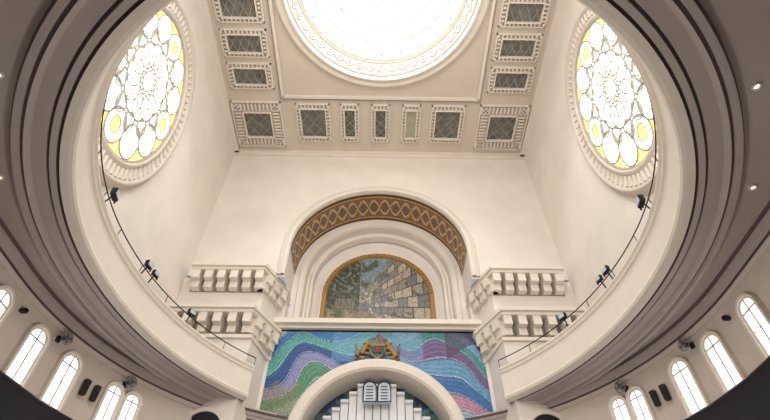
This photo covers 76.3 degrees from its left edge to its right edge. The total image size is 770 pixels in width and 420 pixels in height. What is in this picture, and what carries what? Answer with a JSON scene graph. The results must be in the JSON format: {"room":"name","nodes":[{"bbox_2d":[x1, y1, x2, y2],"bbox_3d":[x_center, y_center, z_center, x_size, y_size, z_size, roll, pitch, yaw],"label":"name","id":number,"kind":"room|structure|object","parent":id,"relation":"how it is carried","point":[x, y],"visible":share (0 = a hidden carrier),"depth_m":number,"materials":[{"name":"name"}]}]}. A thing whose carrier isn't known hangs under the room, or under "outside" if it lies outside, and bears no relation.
{"room":"synagogue","nodes":[
{"label":"synagogue","id":0,"kind":"room"},
{"bbox_2d":[19,308,28,313],"bbox_3d":[-8.738,2.436,11.858,0.200,0.100,0.100,1,-48,-1],"label":"lamp","id":1,"kind":"object","parent":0,"point":[23,310],"depth_m":11.82,"materials":[{"name":"black metal"}]},
{"bbox_2d":[101,0,234,304],"bbox_3d":[-8.305,-5.787,15.489,0.400,13.950,20.200,1,-48,-1],"label":"wall","id":2,"kind":"structure","parent":0,"point":[164,219],"depth_m":20.19,"materials":[{"name":"white paint"}]},
{"bbox_2d":[98,0,194,190],"bbox_3d":[-8.027,-4.383,16.702,0.220,9.360,5.850,1,-48,-1],"label":"window","id":3,"kind":"structure","parent":2,"relation":"in","point":[148,105],"depth_m":16.80,"materials":[{"name":"white glass"}]},
{"bbox_2d":[168,262,290,419],"bbox_3d":[-6.223,8.511,15.580,4.140,15.200,3.530,1,-48,-1],"label":"pier","id":4,"kind":"object","parent":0,"point":[238,302],"visible":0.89,"depth_m":18.85,"materials":[{"name":"white paint"}]},
{"bbox_2d":[190,406,224,419],"bbox_3d":[-5.769,9.472,12.454,1.500,9.250,0.100,1,-48,-1],"label":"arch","id":5,"kind":"structure","parent":4,"relation":"attached to","point":[206,412],"depth_m":15.72,"materials":[{"name":"paint"}]},
{"bbox_2d":[187,156,567,318],"bbox_3d":[-0.300,1.773,23.906,16.600,11.400,2.800,1,-48,-1],"label":"wall","id":6,"kind":"structure","parent":0,"point":[259,199],"depth_m":24.42,"materials":[{"name":"white paint"}]},
{"bbox_2d":[273,317,481,332],"bbox_3d":[-0.309,5.388,20.624,8.500,0.430,2.150,1,-48,-1],"label":"trim","id":7,"kind":"structure","parent":6,"relation":"attached to","point":[284,323],"depth_m":19.99,"materials":[{"name":"paint"}]},
{"bbox_2d":[317,252,438,318],"bbox_3d":[-0.322,4.027,23.287,5.560,5.480,0.250,1,-48,-1],"label":"frame","id":8,"kind":"object","parent":6,"relation":"attached to","point":[325,286],"visible":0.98,"depth_m":24.04,"materials":[{"name":"metal"}]},
{"bbox_2d":[325,258,430,318],"bbox_3d":[-0.323,4.072,23.273,5.200,5.400,0.001,1,-48,-1],"label":"mural","id":9,"kind":"object","parent":6,"relation":"attached to","point":[373,287],"visible":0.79,"depth_m":23.41},
{"bbox_2d":[291,194,465,275],"bbox_3d":[-0.293,1.161,23.985,7.860,3.930,1.750,1,-48,-1],"label":"band","id":10,"kind":"object","parent":6,"relation":"attached to","point":[337,214],"visible":1,"depth_m":24.81,"materials":[{"name":"brown paint"}]},
{"bbox_2d":[276,186,480,275],"bbox_3d":[-0.274,0.749,22.830,8.700,5.950,0.160,1,-48,-1],"label":"trim","id":11,"kind":"structure","parent":6,"relation":"attached to","point":[473,259],"depth_m":23.24,"materials":[{"name":"paint"}]},
{"bbox_2d":[201,0,563,159],"bbox_3d":[-0.103,-10.364,20.559,16.000,0.310,19.800,1,-48,-1],"label":"ceiling","id":12,"kind":"structure","parent":0,"point":[296,78],"depth_m":24.73,"materials":[{"name":"paint"}]},
{"bbox_2d":[212,0,264,22],"bbox_3d":[-6.536,-9.020,21.813,2.150,0.200,1.350,1,-48,-1],"label":"skylight panel","id":13,"kind":"object","parent":12,"relation":"in","point":[228,9],"depth_m":21.96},
{"bbox_2d":[219,28,269,57],"bbox_3d":[-6.565,-7.786,22.908,2.150,0.200,1.350,1,-48,-1],"label":"skylight panel","id":14,"kind":"object","parent":12,"relation":"in","point":[238,43],"depth_m":22.92,"materials":[{"name":"grey glass"}]},
{"bbox_2d":[226,62,274,88],"bbox_3d":[-6.594,-6.552,24.003,2.150,0.200,1.350,1,-48,-1],"label":"skylight panel","id":15,"kind":"object","parent":12,"relation":"in","point":[244,75],"depth_m":24.00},
{"bbox_2d":[230,100,286,146],"bbox_3d":[-6.642,-4.496,25.829,2.550,0.200,2.700,1,-48,-1],"label":"skylight panel","id":16,"kind":"object","parent":12,"relation":"in","point":[258,124],"depth_m":25.81,"materials":[{"name":"beige paint"}]},
{"bbox_2d":[295,103,331,141],"bbox_3d":[-3.739,-4.571,25.763,1.750,0.200,2.250,1,-48,-1],"label":"skylight panel","id":17,"kind":"object","parent":12,"relation":"in","point":[313,120],"depth_m":25.77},
{"bbox_2d":[340,103,359,141],"bbox_3d":[-1.840,-4.546,25.785,0.950,0.200,2.250,1,-48,-1],"label":"skylight panel","id":18,"kind":"object","parent":12,"relation":"in","point":[349,126],"depth_m":25.77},
{"bbox_2d":[371,104,389,141],"bbox_3d":[-0.240,-4.525,25.803,0.950,0.200,2.250,1,-48,-1],"label":"skylight panel","id":19,"kind":"object","parent":12,"relation":"in","point":[380,121],"depth_m":25.76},
{"bbox_2d":[275,0,489,87],"bbox_3d":[-0.119,-11.650,23.437,9.560,6.082,9.560,1,-48,-1],"label":"dome","id":20,"kind":"object","parent":12,"relation":"in","point":[369,43],"visible":1,"depth_m":24.38,"materials":[{"name":"paint"}]},
{"bbox_2d":[401,104,420,142],"bbox_3d":[1.360,-4.504,25.822,0.950,0.200,2.250,1,-48,-1],"label":"skylight panel","id":21,"kind":"object","parent":12,"relation":"in","point":[411,126],"depth_m":25.81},
{"bbox_2d":[428,105,465,142],"bbox_3d":[3.260,-4.479,25.844,1.750,0.200,2.250,1,-48,-1],"label":"skylight panel","id":22,"kind":"object","parent":12,"relation":"in","point":[446,126],"depth_m":25.85,"materials":[{"name":"grey glass"}]},
{"bbox_2d":[473,104,530,149],"bbox_3d":[6.156,-4.329,25.977,2.550,0.200,2.700,1,-48,-1],"label":"skylight panel","id":23,"kind":"object","parent":12,"relation":"in","point":[501,128],"depth_m":25.95,"materials":[{"name":"beige paint"}]},
{"bbox_2d":[487,66,535,92],"bbox_3d":[6.204,-6.385,24.152,2.150,0.200,1.350,1,-48,-1],"label":"skylight panel","id":24,"kind":"object","parent":12,"relation":"in","point":[504,80],"depth_m":24.17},
{"bbox_2d":[492,33,543,61],"bbox_3d":[6.233,-7.619,23.056,2.150,0.200,1.350,1,-48,-1],"label":"skylight panel","id":25,"kind":"object","parent":12,"relation":"in","point":[511,47],"depth_m":23.07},
{"bbox_2d":[498,0,551,27],"bbox_3d":[6.262,-8.853,21.961,2.150,0.200,1.350,1,-48,-1],"label":"skylight panel","id":26,"kind":"object","parent":12,"relation":"in","point":[517,12],"depth_m":22.03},
{"bbox_2d":[0,249,769,419],"bbox_3d":[-0.117,2.829,6.925,17.399,9.800,21.028,1,-48,-1],"label":"wall","id":27,"kind":"structure","parent":0,"point":[155,406],"depth_m":12.88,"materials":[{"name":"beige paint"}]},
{"bbox_2d":[0,285,14,325],"bbox_3d":[-8.758,2.369,10.855,0.203,1.590,0.821,1,-48,-1],"label":"window","id":28,"kind":"structure","parent":27,"relation":"in","point":[7,295],"depth_m":11.32,"materials":[{"name":"white glass"}]},
{"bbox_2d":[1,324,50,389],"bbox_3d":[-8.643,3.502,11.862,0.200,1.590,0.820,-7,-49,6],"label":"window","id":29,"kind":"structure","parent":27,"relation":"in","point":[21,363],"depth_m":11.87,"materials":[{"name":"white glass"}]},
{"bbox_2d":[37,351,82,413],"bbox_3d":[-8.347,4.413,12.670,0.200,1.590,0.820,-13,-50,12],"label":"window","id":30,"kind":"structure","parent":27,"relation":"in","point":[55,391],"depth_m":12.67,"materials":[{"name":"white glass"}]},
{"bbox_2d":[55,330,72,344],"bbox_3d":[-8.447,3.349,12.843,0.409,0.379,0.369,1,-48,-1],"label":"wall fan","id":31,"kind":"object","parent":27,"relation":"attached to","point":[67,338],"depth_m":12.83,"materials":[{"name":"black metal"}]},
{"bbox_2d":[78,379,91,395],"bbox_3d":[-8.091,4.786,13.209,0.180,0.420,0.150,-17,-51,15],"label":"loudspeaker","id":32,"kind":"object","parent":27,"relation":"attached to","point":[86,384],"visible":1,"depth_m":13.17,"materials":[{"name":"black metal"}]},
{"bbox_2d":[88,385,101,401],"bbox_3d":[-7.947,5.031,13.426,0.180,0.420,0.150,-19,-51,16],"label":"loudspeaker","id":33,"kind":"object","parent":27,"relation":"attached to","point":[96,390],"visible":1,"depth_m":13.38,"materials":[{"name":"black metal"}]},
{"bbox_2d":[89,381,124,419],"bbox_3d":[-7.716,5.476,13.681,0.200,1.390,0.720,-22,-52,18],"label":"window","id":34,"kind":"structure","parent":27,"relation":"in","point":[107,407],"depth_m":13.76,"materials":[{"name":"white glass"}]},
{"bbox_2d":[115,391,142,419],"bbox_3d":[-7.395,5.879,14.039,0.200,1.390,0.720,-26,-53,21],"label":"window","id":35,"kind":"structure","parent":27,"relation":"in","point":[131,405],"depth_m":14.25,"materials":[{"name":"white glass"}]},
{"bbox_2d":[122,375,136,388],"bbox_3d":[-7.513,5.045,14.349,0.404,0.379,0.358,1,-48,-1],"label":"wall fan","id":36,"kind":"object","parent":27,"relation":"attached to","point":[129,382],"depth_m":14.35,"materials":[{"name":"black metal"}]},
{"bbox_2d":[0,0,769,419],"bbox_3d":[-0.116,-0.574,10.683,17.598,1.580,21.128,1,-48,-1],"label":"gallery balcony","id":37,"kind":"object","parent":27,"relation":"attached to","point":[704,232],"visible":0.96,"depth_m":10.77,"materials":[{"name":"paint"}]},
{"bbox_2d":[105,187,120,203],"bbox_3d":[-6.802,-0.310,12.260,0.271,0.462,0.314,37,-58,-28],"label":"floodlight","id":38,"kind":"object","parent":37,"relation":"on","point":[115,196],"visible":1,"depth_m":12.28,"materials":[{"name":"black metal"}]},
{"bbox_2d":[141,260,153,273],"bbox_3d":[-6.797,1.669,14.006,0.253,0.445,0.244,28,-54,-23],"label":"floodlight","id":39,"kind":"object","parent":37,"relation":"on","point":[148,264],"visible":1,"depth_m":14.03,"materials":[{"name":"black metal"}]},
{"bbox_2d":[148,269,159,282],"bbox_3d":[-6.737,1.967,14.263,0.229,0.434,0.227,23,-52,-19],"label":"floodlight","id":40,"kind":"object","parent":37,"relation":"on","point":[155,273],"visible":1,"depth_m":14.30,"materials":[{"name":"black metal"}]},
{"bbox_2d":[185,308,195,322],"bbox_3d":[-6.159,3.361,15.508,0.245,0.446,0.252,8,-49,-7],"label":"floodlight","id":41,"kind":"object","parent":37,"relation":"on","point":[190,312],"visible":1,"depth_m":15.54,"materials":[{"name":"black metal"}]},
{"bbox_2d":[98,91,657,367],"bbox_3d":[-0.151,0.285,12.713,13.921,0.396,13.828,1,-48,-1],"label":"handrail","id":42,"kind":"object","parent":37,"relation":"on","point":[100,151],"visible":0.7,"depth_m":13.49,"materials":[{"name":"black metal"}]},
{"bbox_2d":[558,312,567,326],"bbox_3d":[5.708,3.516,15.645,0.245,0.446,0.252,-7,-49,6],"label":"floodlight","id":43,"kind":"object","parent":37,"relation":"on","point":[563,315],"visible":1,"depth_m":15.67,"materials":[{"name":"black metal"}]},
{"bbox_2d":[595,275,606,287],"bbox_3d":[6.351,2.138,14.415,0.229,0.434,0.227,-21,-52,18],"label":"floodlight","id":44,"kind":"object","parent":37,"relation":"on","point":[599,278],"visible":1,"depth_m":14.45,"materials":[{"name":"black metal"}]},
{"bbox_2d":[601,265,613,278],"bbox_3d":[6.424,1.842,14.159,0.253,0.445,0.244,-26,-53,21],"label":"floodlight","id":45,"kind":"object","parent":37,"relation":"on","point":[605,270],"visible":1,"depth_m":14.19,"materials":[{"name":"black metal"}]},
{"bbox_2d":[635,194,649,210],"bbox_3d":[6.522,-0.136,12.414,0.271,0.462,0.314,-35,-57,27],"label":"floodlight","id":46,"kind":"object","parent":37,"relation":"on","point":[640,199],"visible":1,"depth_m":12.43,"materials":[{"name":"black metal"}]},
{"bbox_2d":[748,184,757,190],"bbox_3d":[7.700,-0.470,10.247,0.160,0.050,0.160,1,-48,-1],"label":"recessed light","id":47,"kind":"object","parent":37,"relation":"attached to","point":[752,187],"visible":1,"depth_m":10.24,"materials":[{"name":"paint"}]},
{"bbox_2d":[751,82,761,90],"bbox_3d":[6.612,-2.195,8.716,0.160,0.050,0.160,1,-48,-1],"label":"recessed light","id":48,"kind":"object","parent":37,"relation":"attached to","point":[756,86],"visible":1,"depth_m":8.71,"materials":[{"name":"paint"}]},
{"bbox_2d":[0,355,769,419],"bbox_3d":[-0.117,2.105,7.740,17.399,2.780,21.028,1,-48,-1],"label":"wainscot","id":49,"kind":"structure","parent":27,"relation":"attached to","point":[749,399],"depth_m":11.10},
{"bbox_2d":[608,395,632,419],"bbox_3d":[6.912,6.066,14.205,0.200,1.390,0.720,27,-54,-22],"label":"window","id":50,"kind":"structure","parent":27,"relation":"in","point":[618,407],"depth_m":14.46,"materials":[{"name":"white glass"}]},
{"bbox_2d":[614,380,628,392],"bbox_3d":[7.045,5.236,14.518,0.404,0.379,0.356,1,-48,-1],"label":"wall fan","id":51,"kind":"object","parent":27,"relation":"attached to","point":[619,386],"depth_m":14.50,"materials":[{"name":"black metal"}]},
{"bbox_2d":[626,386,657,419],"bbox_3d":[7.252,5.671,13.854,0.200,1.390,0.720,24,-53,-20],"label":"window","id":52,"kind":"structure","parent":27,"relation":"in","point":[640,406],"depth_m":13.98,"materials":[{"name":"white glass"}]},
{"bbox_2d":[648,390,660,406],"bbox_3d":[7.500,5.232,13.605,0.180,0.420,0.150,21,-52,-17],"label":"loudspeaker","id":53,"kind":"object","parent":27,"relation":"attached to","point":[653,394],"visible":1,"depth_m":13.56,"materials":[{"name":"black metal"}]},
{"bbox_2d":[658,384,670,400],"bbox_3d":[7.655,4.991,13.391,0.180,0.420,0.150,19,-51,-16],"label":"loudspeaker","id":54,"kind":"object","parent":27,"relation":"attached to","point":[663,389],"visible":1,"depth_m":13.35,"materials":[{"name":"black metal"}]},
{"bbox_2d":[678,337,695,350],"bbox_3d":[8.057,3.565,13.034,0.409,0.379,0.365,1,-48,-1],"label":"wall fan","id":55,"kind":"object","parent":27,"relation":"attached to","point":[686,344],"depth_m":13.02,"materials":[{"name":"black metal"}]},
{"bbox_2d":[667,357,711,418],"bbox_3d":[7.933,4.625,12.859,0.200,1.590,0.820,15,-50,-13],"label":"window","id":56,"kind":"structure","parent":27,"relation":"in","point":[690,391],"depth_m":12.86,"materials":[{"name":"pale glass"},{"name":"white plaster"}]},
{"bbox_2d":[699,331,746,395],"bbox_3d":[8.272,3.723,12.058,0.200,1.590,0.820,9,-49,-8],"label":"window","id":57,"kind":"structure","parent":27,"relation":"in","point":[721,360],"depth_m":12.06,"materials":[{"name":"pale glass"},{"name":"white plaster"}]},
{"bbox_2d":[735,293,769,358],"bbox_3d":[8.439,2.593,11.055,0.203,1.590,0.821,1,-48,-1],"label":"window","id":58,"kind":"structure","parent":27,"relation":"in","point":[750,310],"depth_m":11.16,"materials":[{"name":"pale glass"},{"name":"white plaster"}]},
{"bbox_2d":[465,265,585,419],"bbox_3d":[5.636,8.666,15.718,4.140,15.200,3.530,1,-48,-1],"label":"pier","id":59,"kind":"object","parent":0,"point":[516,306],"visible":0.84,"depth_m":18.91,"materials":[{"name":"white paint"}]},
{"bbox_2d":[528,409,561,419],"bbox_3d":[5.229,9.615,12.582,1.500,9.250,0.100,1,-48,-1],"label":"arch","id":60,"kind":"structure","parent":59,"relation":"attached to","point":[543,414],"depth_m":15.87,"materials":[{"name":"paint"}]},
{"bbox_2d":[524,0,653,309],"bbox_3d":[8.092,-5.573,15.679,0.400,13.950,20.200,1,-48,-1],"label":"wall","id":61,"kind":"structure","parent":0,"point":[591,224],"depth_m":20.40,"materials":[{"name":"white paint"}]},
{"bbox_2d":[565,7,657,197],"bbox_3d":[7.750,-4.177,16.885,0.220,9.360,5.850,1,-48,-1],"label":"window","id":62,"kind":"structure","parent":61,"relation":"in","point":[610,112],"depth_m":16.99,"materials":[{"name":"white glass"}]},
{"bbox_2d":[721,315,730,320],"bbox_3d":[8.394,2.659,12.056,0.200,0.100,0.100,1,-48,-1],"label":"lamp","id":63,"kind":"object","parent":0,"point":[725,317],"depth_m":12.03,"materials":[{"name":"black metal"}]},
{"bbox_3d":[-0.105,5.615,2.712,20.000,0.200,24.000,1,-48,-1],"label":"floor","id":64,"kind":"structure","parent":0,"visible":0},
{"bbox_2d":[287,359,464,419],"bbox_3d":[-0.303,10.092,14.777,6.400,11.900,1.280,1,-48,-1],"label":"arch","id":65,"kind":"object","parent":64,"relation":"on","point":[344,378],"visible":0.97,"depth_m":18.33,"materials":[{"name":"paint"}]},
{"bbox_2d":[313,388,438,419],"bbox_3d":[-0.314,8.147,17.931,6.000,5.000,0.001,1,-48,-1],"label":"mosaic ark recess","id":66,"kind":"object","parent":65,"relation":"attached to","point":[326,410],"visible":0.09,"depth_m":18.67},
{"bbox_2d":[355,335,399,360],"bbox_3d":[-0.295,5.458,19.273,1.814,1.223,0.260,1,-48,-1],"label":"crest","id":67,"kind":"object","parent":65,"relation":"on","point":[377,351],"visible":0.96,"depth_m":19.13,"materials":[{"name":"gold ceramic"}]},
{"bbox_2d":[323,384,429,419],"bbox_3d":[-0.307,10.506,14.664,3.900,11.180,0.430,1,-48,-1],"label":"holy ark","id":68,"kind":"object","parent":64,"relation":"on","point":[401,410],"visible":0.71,"depth_m":18.06,"materials":[{"name":"white stone"}]},
{"bbox_2d":[362,381,390,404],"bbox_3d":[-0.301,6.812,18.284,1.073,0.834,0.248,1,-48,-1],"label":"tablet","id":69,"kind":"object","parent":68,"relation":"attached to","point":[370,389],"visible":1,"depth_m":18.17,"materials":[{"name":"stone"}]},
{"bbox_3d":[-0.298,11.287,12.963,8.700,7.600,0.100,1,-48,-1],"label":"wall","id":70,"kind":"structure","parent":0,"visible":0},
{"bbox_2d":[259,330,492,418],"bbox_3d":[-0.297,6.835,17.903,8.600,5.700,0.001,1,-48,-1],"label":"mural","id":71,"kind":"object","parent":70,"relation":"attached to","point":[299,358],"visible":0.84,"depth_m":19.02}
]}

